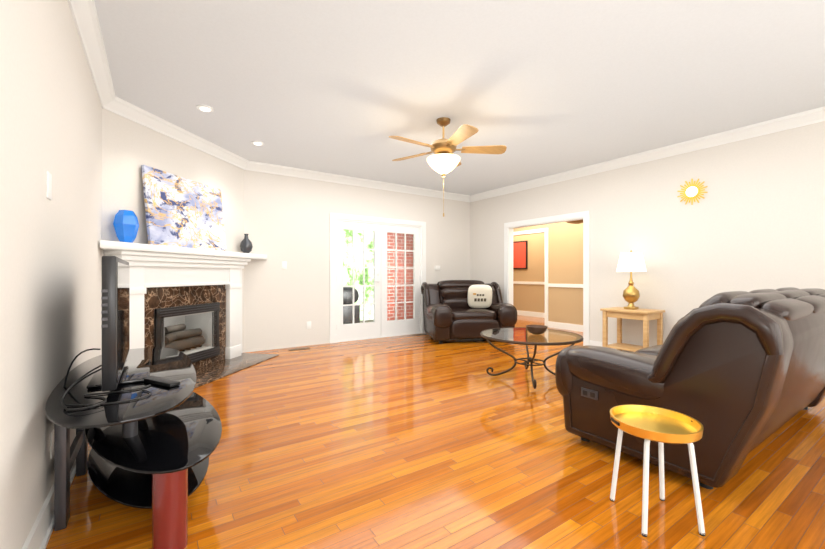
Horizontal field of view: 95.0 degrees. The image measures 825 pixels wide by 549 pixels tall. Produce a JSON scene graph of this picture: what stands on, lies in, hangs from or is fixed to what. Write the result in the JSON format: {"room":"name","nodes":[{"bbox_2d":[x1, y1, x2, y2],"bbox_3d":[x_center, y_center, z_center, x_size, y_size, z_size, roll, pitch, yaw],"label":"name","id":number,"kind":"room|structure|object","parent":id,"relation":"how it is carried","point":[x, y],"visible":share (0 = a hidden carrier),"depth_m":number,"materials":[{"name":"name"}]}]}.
{"room":"living room","nodes":[
{"label":"living room","id":0,"kind":"room"},
{"bbox_2d":[0,0,101,548],"bbox_3d":[-1.575,-0.250,1.499,0.120,2.740,7.690,0,0,-34],"label":"wall","id":1,"kind":"structure","parent":0,"point":[50,251],"depth_m":1.59,"materials":[{"name":"paint"}]},
{"bbox_2d":[46,171,51,199],"bbox_3d":[-1.638,-0.400,1.704,0.006,0.118,0.075,0,0,-34],"label":"switch plate","id":2,"kind":"object","parent":1,"relation":"attached to","point":[49,192],"depth_m":1.69,"materials":[{"name":"white plastic"}]},
{"bbox_2d":[50,429,53,458],"bbox_3d":[-1.683,0.790,1.770,0.006,0.118,0.075,0,0,-34],"label":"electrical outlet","id":3,"kind":"object","parent":1,"relation":"attached to","point":[52,433],"depth_m":1.75,"materials":[{"name":"white plastic"}]},
{"bbox_2d":[22,442,87,548],"bbox_3d":[-1.106,1.055,0.941,0.028,0.130,6.000,0,0,-34],"label":"baseboard","id":4,"kind":"structure","parent":1,"relation":"attached to","point":[40,532],"depth_m":1.58,"materials":[{"name":"white"}]},
{"bbox_2d":[102,108,243,352],"bbox_3d":[-2.671,-0.250,4.433,0.120,2.740,2.051,0,0,11],"label":"wall","id":5,"kind":"structure","parent":0,"point":[129,148],"depth_m":3.85,"materials":[{"name":"paint"}]},
{"bbox_2d":[67,0,824,201],"bbox_3d":[0.871,-1.562,3.174,5.851,0.115,7.471,0,0,-34],"label":"crown molding","id":6,"kind":"structure","parent":5,"relation":"attached to","point":[85,16],"depth_m":4.37,"materials":[{"name":"white"}]},
{"bbox_2d":[244,170,469,351],"bbox_3d":[-1.192,-0.250,6.335,5.950,2.740,0.120,0,0,-34],"label":"wall","id":7,"kind":"structure","parent":0,"point":[287,218],"depth_m":5.92,"materials":[{"name":"paint"}]},
{"bbox_2d":[282,261,286,268],"bbox_3d":[-1.947,-0.140,5.747,0.075,0.118,0.006,0,0,-34],"label":"switch plate","id":8,"kind":"object","parent":7,"relation":"attached to","point":[284,263],"depth_m":5.74,"materials":[{"name":"white plastic"}]},
{"bbox_2d":[307,321,310,328],"bbox_3d":[-1.632,0.800,5.960,0.075,0.118,0.006,0,0,-34],"label":"switch plate","id":9,"kind":"object","parent":7,"relation":"attached to","point":[308,323],"depth_m":5.96,"materials":[{"name":"white plastic"}]},
{"bbox_2d":[330,213,425,342],"bbox_3d":[-0.573,0.058,6.732,1.930,2.125,0.159,0,0,-34],"label":"french door","id":10,"kind":"structure","parent":7,"relation":"attached to","point":[380,326],"depth_m":6.67,"materials":[{"name":"white wood"}]},
{"bbox_2d":[45,315,824,548],"bbox_3d":[1.622,1.170,5.334,9.720,0.100,10.440,0,0,-34],"label":"floor","id":11,"kind":"structure","parent":0,"point":[412,441],"depth_m":2.12,"materials":[{"name":"brown wood"}]},
{"bbox_2d":[45,256,221,548],"bbox_3d":[-1.478,0.520,2.079,0.682,1.200,1.640,0,0,-34],"label":"tv stand","id":12,"kind":"object","parent":11,"relation":"on","point":[146,423],"visible":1,"depth_m":1.69,"materials":[{"name":"black glass"}]},
{"bbox_2d":[100,240,266,368],"bbox_3d":[-2.385,0.415,4.378,1.755,1.410,1.755,0,0,-34],"label":"fireplace","id":13,"kind":"object","parent":11,"relation":"on","point":[187,302],"visible":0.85,"depth_m":4.33,"materials":[{"name":"white wood"}]},
{"bbox_2d":[113,210,138,242],"bbox_3d":[-2.662,-0.442,3.520,0.173,0.300,0.200,0,0,39],"label":"vase","id":14,"kind":"object","parent":13,"relation":"on","point":[126,224],"visible":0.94,"depth_m":3.46,"materials":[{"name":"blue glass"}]},
{"bbox_2d":[141,165,225,250],"bbox_3d":[-2.546,-0.694,4.312,0.030,0.800,1.120,-6,-1,11],"label":"picture","id":15,"kind":"object","parent":13,"relation":"on","point":[183,212],"visible":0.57,"depth_m":4.18},
{"bbox_2d":[240,234,252,252],"bbox_3d":[-2.325,-0.429,5.288,0.170,0.275,0.170,0,0,-34],"label":"vase","id":16,"kind":"object","parent":13,"relation":"on","point":[246,245],"visible":0.96,"depth_m":5.24,"materials":[{"name":"grey ceramic"}]},
{"bbox_2d":[195,353,278,387],"bbox_3d":[-2.321,1.114,4.335,0.596,0.012,1.950,0,0,11],"label":"hearth slab","id":17,"kind":"object","parent":11,"relation":"on","point":[209,373],"visible":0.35,"depth_m":4.55,"materials":[{"name":"stone"}]},
{"bbox_2d":[288,347,309,350],"bbox_3d":[-1.698,1.117,5.666,0.300,0.006,0.100,0,0,-34],"label":"floor vent","id":18,"kind":"object","parent":11,"relation":"in","point":[309,348],"depth_m":5.63,"materials":[{"name":"brown"}]},
{"bbox_2d":[421,280,516,343],"bbox_3d":[0.947,0.610,6.651,1.434,1.020,1.161,0,0,-9],"label":"recliner armchair","id":19,"kind":"object","parent":11,"relation":"on","point":[463,309],"visible":0.98,"depth_m":6.29,"materials":[{"name":"black leather"}]},
{"bbox_2d":[480,327,583,388],"bbox_3d":[1.251,0.868,4.030,1.046,0.466,1.046,0,0,-34],"label":"coffee table","id":20,"kind":"object","parent":11,"relation":"on","point":[526,337],"visible":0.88,"depth_m":3.95,"materials":[{"name":"clear glass"}]},
{"bbox_2d":[526,325,547,334],"bbox_3d":[1.323,0.592,4.031,0.224,0.085,0.224,0,0,-34],"label":"bowl","id":21,"kind":"object","parent":20,"relation":"on","point":[537,329],"visible":1,"depth_m":3.96,"materials":[{"name":"brown wood"}]},
{"bbox_2d":[600,307,664,351],"bbox_3d":[2.874,0.787,4.952,0.460,0.665,0.600,0,0,-34],"label":"side table","id":22,"kind":"object","parent":11,"relation":"on","point":[644,315],"visible":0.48,"depth_m":4.85,"materials":[{"name":"brown wood"}]},
{"bbox_2d":[616,250,646,309],"bbox_3d":[2.879,0.067,4.979,0.350,0.775,0.350,0,0,-34],"label":"table lamp","id":23,"kind":"object","parent":22,"relation":"on","point":[630,261],"visible":1,"depth_m":4.89,"materials":[{"name":"gold metal"}]},
{"bbox_2d":[610,405,704,536],"bbox_3d":[1.119,0.892,1.752,0.370,0.455,0.370,0,0,-34],"label":"tray table","id":24,"kind":"object","parent":11,"relation":"on","point":[659,425],"visible":1,"depth_m":1.72,"materials":[{"name":"gold metal"}]},
{"bbox_2d":[555,287,824,488],"bbox_3d":[2.258,0.610,2.797,2.374,1.020,1.161,0,0,-34],"label":"recliner sofa","id":25,"kind":"object","parent":11,"relation":"on","point":[739,376],"visible":0.96,"depth_m":1.97,"materials":[{"name":"brown leather"}]},
{"bbox_2d":[94,0,824,194],"bbox_3d":[1.622,-1.670,5.334,9.720,0.100,10.440,0,0,-34],"label":"ceiling","id":26,"kind":"structure","parent":0,"point":[540,88],"depth_m":3.08,"materials":[{"name":"paint"}]},
{"bbox_2d":[196,105,213,111],"bbox_3d":[-2.019,-1.613,3.682,0.150,0.015,0.150,0,0,-34],"label":"recessed light","id":27,"kind":"object","parent":26,"relation":"in","point":[204,108],"visible":1,"depth_m":3.66,"materials":[{"name":"white"}]},
{"bbox_2d":[251,141,263,145],"bbox_3d":[-1.905,-1.613,4.654,0.150,0.015,0.150,0,0,-34],"label":"recessed light","id":28,"kind":"object","parent":26,"relation":"in","point":[258,143],"visible":0.94,"depth_m":4.63,"materials":[{"name":"white"}]},
{"bbox_2d":[389,117,506,216],"bbox_3d":[0.292,-1.114,3.939,1.226,1.012,1.270,0,0,-34],"label":"ceiling fan","id":29,"kind":"object","parent":26,"relation":"hanging from","point":[443,160],"visible":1,"depth_m":3.88,"materials":[{"name":"brown metal"}]},
{"bbox_2d":[567,220,582,223],"bbox_3d":[2.925,-1.260,6.727,0.500,0.720,0.500,0,0,-34],"label":"pendant light","id":30,"kind":"object","parent":26,"relation":"hanging from","point":[576,222],"visible":0.23,"depth_m":6.65,"materials":[{"name":"brown metal"}]},
{"bbox_2d":[513,222,582,324],"bbox_3d":[2.721,-0.250,8.378,0.120,2.740,6.400,0,0,-34],"label":"wall","id":31,"kind":"structure","parent":0,"point":[565,256],"depth_m":7.95,"materials":[{"name":"beige paint"}]},
{"bbox_2d":[513,241,527,268],"bbox_3d":[2.913,-0.530,10.443,0.038,0.770,0.620,0,0,-34],"label":"picture","id":32,"kind":"object","parent":31,"relation":"attached to","point":[520,254],"visible":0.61,"depth_m":10.35,"materials":[{"name":"red"}]},
{"bbox_2d":[513,228,582,331],"bbox_3d":[3.338,0.065,7.346,0.020,2.110,4.000,0,0,-34],"label":"trim","id":33,"kind":"structure","parent":31,"relation":"attached to","point":[565,326],"depth_m":8.03,"materials":[{"name":"white wood"}]},
{"bbox_2d":[470,121,824,346],"bbox_3d":[3.380,-0.250,4.794,0.120,2.740,7.570,0,0,-34],"label":"wall","id":34,"kind":"structure","parent":0,"point":[753,219],"depth_m":4.65,"materials":[{"name":"paint"}]},
{"bbox_2d":[504,211,589,345],"bbox_3d":[2.256,0.077,6.448,0.156,2.085,1.680,0,0,-34],"label":"trim","id":35,"kind":"structure","parent":34,"relation":"attached to","point":[584,216],"depth_m":6.08,"materials":[{"name":"white wood"}]},
{"bbox_2d":[589,340,630,351],"bbox_3d":[4.016,1.055,3.727,0.028,0.130,4.790,0,0,-34],"label":"baseboard","id":36,"kind":"structure","parent":34,"relation":"attached to","point":[593,343],"depth_m":5.61,"materials":[{"name":"white"}]},
{"bbox_2d":[677,179,707,204],"bbox_3d":[3.412,-1.010,4.616,0.018,0.320,0.315,0,0,-34],"label":"sunburst mirror","id":37,"kind":"object","parent":34,"relation":"attached to","point":[692,192],"visible":1,"depth_m":4.61,"materials":[{"name":"gold metal"}]},
{"label":"outside","id":38,"kind":"structure","parent":0,"visible":0},
{"bbox_2d":[343,229,372,319],"bbox_3d":[-6.279,-1.880,13.687,18.000,10.000,0.100,0,0,-34],"label":"trees","id":39,"kind":"object","parent":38,"point":[358,237],"depth_m":16.42,"materials":[{"name":"green plant"}]},
{"bbox_3d":[-1.439,1.320,8.344,7.000,0.100,3.480,0,0,-34],"label":"deck","id":40,"kind":"object","parent":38,"visible":0},
{"bbox_2d":[343,287,359,323],"bbox_3d":[-1.585,0.770,8.293,0.820,1.000,0.460,0,0,-34],"label":"outdoor grill","id":41,"kind":"object","parent":40,"relation":"on","point":[347,294],"depth_m":8.20,"materials":[{"name":"black metal"}]},
{"bbox_2d":[387,233,412,320],"bbox_3d":[0.567,-0.505,8.879,3.080,3.550,0.250,0,0,-34],"label":"brick","id":42,"kind":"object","parent":40,"relation":"on","point":[400,292],"depth_m":8.15,"materials":[{"name":"red brick"}]},
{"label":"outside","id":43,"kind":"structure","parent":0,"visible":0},
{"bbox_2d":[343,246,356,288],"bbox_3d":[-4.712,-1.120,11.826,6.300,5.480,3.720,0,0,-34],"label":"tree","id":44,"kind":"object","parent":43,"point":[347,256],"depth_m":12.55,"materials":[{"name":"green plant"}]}
]}

